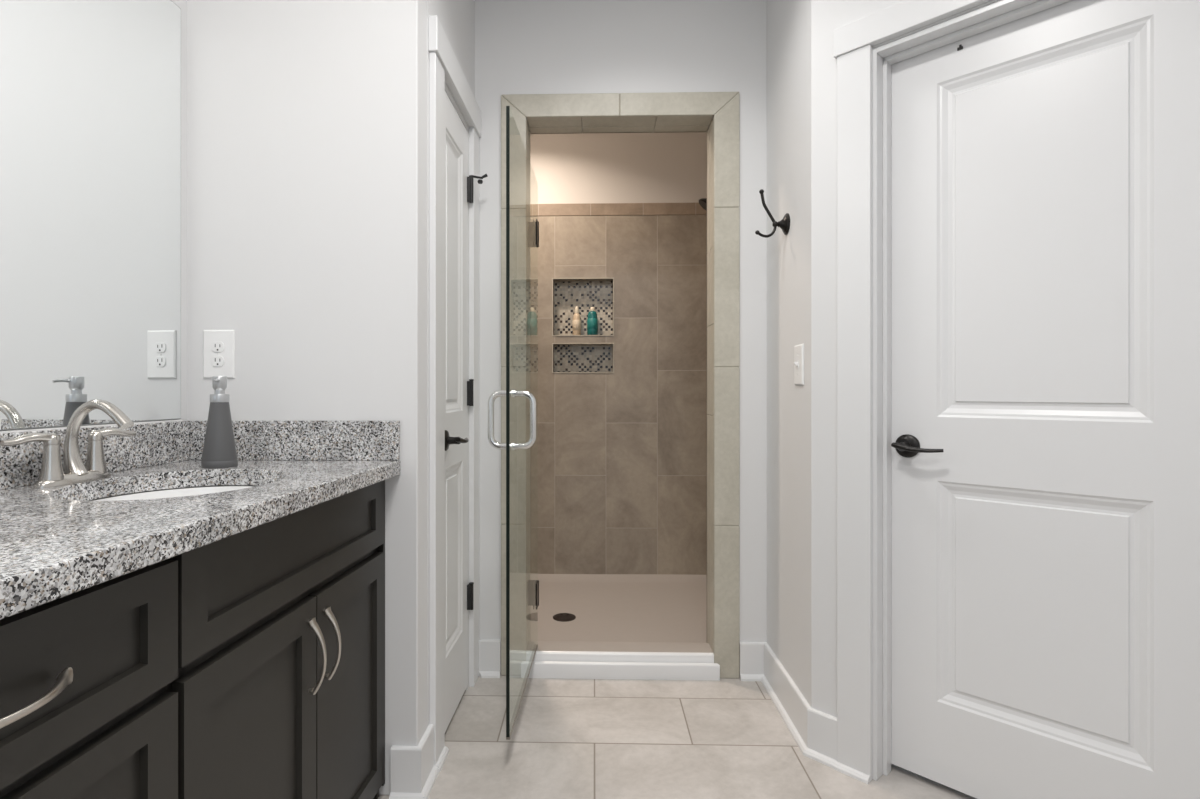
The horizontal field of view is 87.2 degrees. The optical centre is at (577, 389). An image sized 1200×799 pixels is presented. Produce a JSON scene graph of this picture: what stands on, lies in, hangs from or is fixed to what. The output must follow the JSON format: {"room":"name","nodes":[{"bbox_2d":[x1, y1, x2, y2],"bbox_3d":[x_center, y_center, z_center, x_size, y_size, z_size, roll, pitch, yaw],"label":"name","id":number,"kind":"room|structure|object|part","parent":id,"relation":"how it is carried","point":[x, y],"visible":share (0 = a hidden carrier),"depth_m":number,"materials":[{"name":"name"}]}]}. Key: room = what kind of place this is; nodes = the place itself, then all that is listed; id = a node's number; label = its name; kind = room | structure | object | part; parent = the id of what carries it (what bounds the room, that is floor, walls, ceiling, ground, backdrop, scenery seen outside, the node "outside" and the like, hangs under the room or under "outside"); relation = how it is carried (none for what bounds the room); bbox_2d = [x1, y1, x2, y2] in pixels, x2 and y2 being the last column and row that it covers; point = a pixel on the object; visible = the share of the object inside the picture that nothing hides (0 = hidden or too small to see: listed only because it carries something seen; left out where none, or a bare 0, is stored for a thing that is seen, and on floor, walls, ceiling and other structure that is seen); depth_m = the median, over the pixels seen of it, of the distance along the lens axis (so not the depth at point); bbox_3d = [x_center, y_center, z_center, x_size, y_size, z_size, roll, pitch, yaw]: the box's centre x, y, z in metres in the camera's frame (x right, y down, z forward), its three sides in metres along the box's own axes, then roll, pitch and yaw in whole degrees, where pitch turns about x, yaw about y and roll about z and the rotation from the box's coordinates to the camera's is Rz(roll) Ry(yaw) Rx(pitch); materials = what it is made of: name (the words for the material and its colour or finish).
{"room":"bathroom","nodes":[
{"label":"bathroom","id":0,"kind":"room"},
{"bbox_2d":[0,0,186,430],"bbox_3d":[-1.285,-0.256,-0.172,0.100,2.720,3.910,0,0,5],"label":"wall","id":1,"kind":"structure","parent":0,"point":[182,4],"depth_m":1.71,"materials":[{"name":"paint"}]},
{"bbox_2d":[0,0,180,429],"bbox_3d":[-1.158,-0.475,0.688,0.006,1.104,2.025,0,0,5],"label":"mirror","id":2,"kind":"object","parent":1,"relation":"attached to","point":[90,90],"visible":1,"depth_m":1.41,"materials":[{"name":"clear glass"}]},
{"bbox_2d":[0,420,191,489],"bbox_3d":[-1.150,0.137,0.693,0.019,0.107,2.076,0,0,5],"label":"backsplash","id":3,"kind":"structure","parent":1,"relation":"attached to","point":[158,443],"depth_m":1.47,"materials":[{"name":"stone"}]},
{"bbox_2d":[187,0,427,794],"bbox_3d":[-0.813,-0.256,1.772,0.761,2.720,0.100,0,0,2],"label":"wall","id":4,"kind":"structure","parent":0,"point":[307,120],"depth_m":1.72,"materials":[{"name":"paint"}]},
{"bbox_2d":[203,330,234,378],"bbox_3d":[-0.983,-0.098,1.722,0.087,0.133,0.009,0,0,2],"label":"electrical outlet","id":5,"kind":"object","parent":4,"relation":"attached to","point":[218,345],"visible":1,"depth_m":1.72,"materials":[{"name":"white plastic"}]},
{"bbox_2d":[211,356,223,365],"bbox_3d":[-0.983,-0.079,1.719,0.034,0.028,0.003,0,0,2],"label":"receptacle","id":6,"kind":"object","parent":5,"relation":"attached to","point":[215,360],"depth_m":1.72,"materials":[{"name":"white plastic"}]},
{"bbox_2d":[212,342,223,351],"bbox_3d":[-0.983,-0.117,1.719,0.034,0.028,0.003,0,0,2],"label":"receptacle","id":7,"kind":"object","parent":5,"relation":"attached to","point":[216,346],"depth_m":1.72,"materials":[{"name":"white plastic"}]},
{"bbox_2d":[389,745,424,798],"bbox_3d":[-0.456,1.036,1.698,0.099,0.137,0.030,0,0,2],"label":"baseboard","id":8,"kind":"structure","parent":4,"relation":"attached to","point":[405,760],"depth_m":1.70,"materials":[{"name":"paint"}]},
{"bbox_2d":[428,0,474,724],"bbox_3d":[-0.506,-0.256,2.135,0.180,2.721,0.638,0,0,3],"label":"wall","id":9,"kind":"structure","parent":0,"point":[456,17],"depth_m":2.20,"materials":[{"name":"paint"}]},
{"bbox_2d":[418,724,448,798],"bbox_3d":[-0.415,1.036,1.802,0.033,0.137,0.242,0,0,3],"label":"baseboard","id":10,"kind":"structure","parent":9,"relation":"attached to","point":[429,771],"depth_m":1.77,"materials":[{"name":"paint"}]},
{"bbox_3d":[-0.403,1.095,1.872,0.015,0.018,0.100,0,0,3],"label":"shoe moulding","id":11,"kind":"part","parent":10,"relation":"part of","materials":[{"name":"paint"}]},
{"bbox_2d":[429,15,480,764],"bbox_3d":[-0.403,0.012,2.130,0.026,2.184,0.630,0,0,3],"label":"trim","id":12,"kind":"structure","parent":9,"relation":"attached to","point":[444,66],"depth_m":1.89,"materials":[{"name":"paint"}]},
{"bbox_2d":[445,84,487,731],"bbox_3d":[-0.429,0.065,2.137,0.173,2.078,0.405,0,0,3],"label":"door","id":13,"kind":"structure","parent":9,"relation":"in","point":[458,186],"depth_m":2.17,"materials":[{"name":"paint"}]},
{"bbox_3d":[-0.369,0.160,2.035,0.027,0.023,0.131,0,0,5],"label":"lever","id":14,"kind":"part","parent":13,"relation":"part of","materials":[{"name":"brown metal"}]},
{"bbox_2d":[530,132,706,574],"bbox_3d":[0.167,-0.256,3.690,1.460,2.720,0.113,0,0,2],"label":"wall","id":15,"kind":"structure","parent":0,"point":[618,454],"depth_m":3.63,"materials":[{"name":"tile"}]},
{"bbox_2d":[573,306,580,334],"bbox_3d":[-0.007,-0.404,3.687,0.048,0.172,0.048,0,0,2],"label":"bottle","id":16,"kind":"object","parent":15,"relation":"in","point":[576,318],"visible":0.92,"depth_m":3.67,"materials":[{"name":"beige plastic"}]},
{"bbox_2d":[587,307,597,334],"bbox_3d":[0.085,-0.401,3.684,0.063,0.166,0.063,0,0,21],"label":"bottle","id":17,"kind":"object","parent":15,"relation":"in","point":[592,321],"visible":0.94,"depth_m":3.66,"materials":[{"name":"teal plastic"}]},
{"bbox_2d":[475,0,766,641],"bbox_3d":[0.166,-0.256,2.504,1.600,2.721,0.145,0,0,2],"label":"wall","id":18,"kind":"structure","parent":0,"point":[522,46],"depth_m":2.43,"materials":[{"name":"paint"}]},
{"bbox_2d":[479,639,500,677],"bbox_3d":[-0.349,1.036,2.430,0.100,0.137,0.030,0,0,2],"label":"baseboard","id":19,"kind":"structure","parent":18,"relation":"attached to","point":[489,649],"depth_m":2.43,"materials":[{"name":"paint"}]},
{"bbox_2d":[488,106,538,739],"bbox_3d":[-0.183,0.096,2.159,0.147,1.832,0.683,0,0,3],"label":"shower door","id":20,"kind":"structure","parent":18,"relation":"attached to","point":[533,227],"depth_m":1.82,"materials":[{"name":"clear glass"}]},
{"bbox_3d":[-0.237,0.089,1.895,0.068,0.178,0.019,0,0,3],"label":"handle","id":21,"kind":"part","parent":20,"relation":"part of","materials":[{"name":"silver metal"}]},
{"bbox_3d":[-0.184,0.091,2.156,0.010,1.822,0.678,0,0,3],"label":"glass pane","id":22,"kind":"part","parent":20,"relation":"part of","materials":[{"name":"clear glass"}]},
{"bbox_2d":[513,389,515,449],"bbox_3d":[-0.190,0.089,1.892,0.006,0.184,0.025,0,0,3],"label":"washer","id":23,"kind":"object","parent":20,"relation":"in","point":[514,390],"depth_m":1.88,"materials":[{"name":"silver metal"}]},
{"bbox_3d":[-0.159,0.089,1.891,0.068,0.178,0.019,0,0,3],"label":"handle","id":24,"kind":"part","parent":20,"relation":"part of","materials":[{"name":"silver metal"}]},
{"bbox_2d":[501,92,739,677],"bbox_3d":[0.162,-0.019,2.503,0.917,2.246,0.165,0,0,2],"label":"trim","id":25,"kind":"structure","parent":18,"relation":"attached to","point":[673,111],"depth_m":2.43,"materials":[{"name":"tile"}]},
{"bbox_2d":[740,642,765,680],"bbox_3d":[0.671,1.036,2.403,0.104,0.137,0.030,0,0,2],"label":"baseboard","id":26,"kind":"structure","parent":18,"relation":"attached to","point":[751,653],"depth_m":2.40,"materials":[{"name":"paint"}]},
{"bbox_2d":[378,676,976,798],"bbox_3d":[0.006,1.134,0.240,3.200,0.060,4.680,0,0,2],"label":"floor","id":27,"kind":"structure","parent":0,"point":[724,738],"depth_m":1.94,"materials":[{"name":"tile"}]},
{"bbox_2d":[0,559,177,798],"bbox_3d":[-0.865,0.667,0.684,0.581,0.874,0.538,0,0,5],"label":"drawers","id":28,"kind":"object","parent":27,"relation":"on","point":[87,710],"visible":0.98,"depth_m":0.79,"materials":[{"name":"black wood"}]},
{"bbox_3d":[-0.593,0.336,0.664,0.035,0.021,0.157,0,0,5],"label":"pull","id":29,"kind":"part","parent":28,"relation":"part of","materials":[{"name":"silver metal"}]},
{"bbox_3d":[-0.620,0.587,0.664,0.020,0.285,0.528,0,0,5],"label":"drawer","id":30,"kind":"part","parent":28,"relation":"part of","materials":[{"name":"black wood"}]},
{"bbox_2d":[116,480,384,798],"bbox_3d":[-0.808,0.667,1.343,0.581,0.874,0.785,0,0,5],"label":"base cabinet","id":31,"kind":"object","parent":27,"relation":"on","point":[279,685],"visible":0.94,"depth_m":1.24,"materials":[{"name":"black wood"}]},
{"bbox_2d":[0,419,400,619],"bbox_3d":[-0.865,0.154,0.686,0.589,0.150,2.111,0,0,5],"label":"countertop","id":32,"kind":"structure","parent":31,"relation":"on","point":[56,542],"depth_m":1.21,"materials":[{"name":"stone"}]},
{"bbox_2d":[0,399,135,487],"bbox_3d":[-0.990,0.104,1.295,0.149,0.171,0.269,0,0,5],"label":"faucet","id":33,"kind":"object","parent":32,"relation":"on","point":[52,474],"visible":1,"depth_m":1.29,"materials":[{"name":"silver metal"}]},
{"bbox_3d":[-1.054,0.095,1.215,0.027,0.025,0.098,0,0,19],"label":"lever","id":34,"kind":"part","parent":33,"relation":"part of","materials":[{"name":"silver metal"}]},
{"bbox_3d":[-1.039,0.179,1.299,0.050,0.022,0.166,0,0,5],"label":"plate","id":35,"kind":"part","parent":33,"relation":"part of","materials":[{"name":"silver metal"}]},
{"bbox_3d":[-0.987,0.102,1.295,0.143,0.167,0.039,0,0,5],"label":"spout","id":36,"kind":"part","parent":33,"relation":"part of","materials":[{"name":"silver metal"}]},
{"bbox_3d":[-1.023,0.095,1.384,0.027,0.025,0.098,0,0,19],"label":"lever","id":37,"kind":"part","parent":33,"relation":"part of","materials":[{"name":"silver metal"}]},
{"bbox_2d":[89,485,254,500],"bbox_3d":[-0.822,0.315,1.299,0.407,0.167,0.458,0,0,5],"label":"sink","id":38,"kind":"object","parent":32,"relation":"in","point":[189,491],"visible":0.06,"depth_m":1.47,"materials":[{"name":"white ceramic"}]},
{"bbox_2d":[201,376,237,468],"bbox_3d":[-0.888,0.078,1.562,0.079,0.224,0.079,0,0,28],"label":"soap dispenser","id":39,"kind":"object","parent":32,"relation":"on","point":[219,449],"visible":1,"depth_m":1.54,"materials":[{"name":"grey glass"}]},
{"bbox_3d":[-0.580,0.745,1.136,0.020,0.618,0.394,0,0,5],"label":"door","id":40,"kind":"part","parent":31,"relation":"part of","materials":[{"name":"black wood"}]},
{"bbox_3d":[-0.564,0.328,1.316,0.020,0.169,0.767,0,0,5],"label":"false drawer","id":41,"kind":"part","parent":31,"relation":"part of","materials":[{"name":"black wood"}]},
{"bbox_3d":[-0.538,0.550,1.303,0.035,0.157,0.022,0,0,5],"label":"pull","id":42,"kind":"part","parent":31,"relation":"part of","materials":[{"name":"silver metal"}]},
{"bbox_3d":[-0.532,0.550,1.368,0.035,0.157,0.022,0,0,5],"label":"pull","id":43,"kind":"part","parent":31,"relation":"part of","materials":[{"name":"silver metal"}]},
{"bbox_3d":[-0.547,0.745,1.517,0.020,0.618,0.364,0,0,5],"label":"door","id":44,"kind":"part","parent":31,"relation":"part of","materials":[{"name":"black wood"}]},
{"bbox_2d":[521,574,719,679],"bbox_3d":[0.149,1.058,3.021,1.460,0.092,1.232,0,0,2],"label":"shower pan","id":45,"kind":"object","parent":27,"relation":"on","point":[583,626],"visible":0.62,"depth_m":2.88,"materials":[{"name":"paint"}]},
{"bbox_3d":[0.161,1.058,2.423,0.758,0.091,0.036,0,0,2],"label":"curb moulding","id":46,"kind":"part","parent":45,"relation":"part of","materials":[{"name":"paint"}]},
{"bbox_2d":[767,0,811,707],"bbox_3d":[0.767,-0.256,2.166,0.100,2.720,0.499,0,0,2],"label":"wall","id":47,"kind":"structure","parent":0,"point":[789,22],"depth_m":2.14,"materials":[{"name":"paint"}]},
{"bbox_2d":[755,189,789,237],"bbox_3d":[0.662,-0.606,2.162,0.109,0.166,0.072,0,0,2],"label":"robe hook","id":48,"kind":"object","parent":47,"relation":"attached to","point":[784,224],"visible":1,"depth_m":2.16,"materials":[{"name":"black metal"}]},
{"bbox_3d":[0.680,-0.569,2.162,0.025,0.021,0.021,0,0,2],"label":"stem","id":49,"kind":"part","parent":48,"relation":"part of","materials":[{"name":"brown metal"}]},
{"bbox_3d":[0.704,-0.569,2.161,0.026,0.072,0.072,0,0,2],"label":"plate","id":50,"kind":"part","parent":48,"relation":"part of","materials":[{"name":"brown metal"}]},
{"bbox_2d":[761,642,810,753],"bbox_3d":[0.702,1.036,2.161,0.030,0.137,0.512,0,0,2],"label":"baseboard","id":51,"kind":"structure","parent":47,"relation":"attached to","point":[788,700],"depth_m":2.12,"materials":[{"name":"paint"}]},
{"bbox_2d":[794,344,803,384],"bbox_3d":[0.704,-0.081,2.027,0.019,0.129,0.082,0,0,2],"label":"light switch","id":52,"kind":"object","parent":47,"relation":"attached to","point":[798,349],"visible":1,"depth_m":2.01,"materials":[{"name":"white plastic"}]},
{"bbox_2d":[812,0,998,716],"bbox_3d":[1.141,-0.256,1.602,0.190,2.721,1.050,0,0,-43],"label":"wall","id":53,"kind":"structure","parent":0,"point":[827,15],"depth_m":1.89,"materials":[{"name":"paint"}]},
{"bbox_2d":[803,708,869,783],"bbox_3d":[0.756,1.036,1.845,0.033,0.137,0.193,0,0,-43],"label":"baseboard","id":54,"kind":"structure","parent":53,"relation":"attached to","point":[821,726],"depth_m":1.87,"materials":[{"name":"paint"}]},
{"bbox_3d":[0.784,1.095,1.803,0.015,0.018,0.096,0,0,-43],"label":"shoe moulding","id":55,"kind":"part","parent":54,"relation":"part of","materials":[{"name":"paint"}]},
{"bbox_2d":[833,0,990,780],"bbox_3d":[1.080,0.025,1.510,0.025,2.158,0.943,0,0,-43],"label":"trim","id":56,"kind":"structure","parent":53,"relation":"attached to","point":[853,42],"depth_m":1.80,"materials":[{"name":"paint"}]},
{"bbox_2d":[873,0,1199,798],"bbox_3d":[1.132,0.068,1.560,0.120,2.072,0.746,0,0,-43],"label":"door","id":57,"kind":"structure","parent":53,"relation":"in","point":[1036,163],"depth_m":1.58,"materials":[{"name":"paint"}]},
{"bbox_3d":[0.929,0.159,1.728,0.027,0.023,0.131,0,0,-41],"label":"lever","id":58,"kind":"part","parent":57,"relation":"part of","materials":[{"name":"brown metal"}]},
{"bbox_3d":[0.932,-0.256,3.127,0.100,2.720,1.180,0,0,2],"label":"wall","id":59,"kind":"structure","parent":0,"visible":0},
{"bbox_2d":[699,198,706,210],"bbox_3d":[0.725,-0.905,2.982,0.306,0.126,0.094,0,0,2],"label":"shower","id":60,"kind":"object","parent":59,"relation":"attached to","point":[703,201],"visible":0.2,"depth_m":2.97,"materials":[{"name":"brown metal"}]}
]}

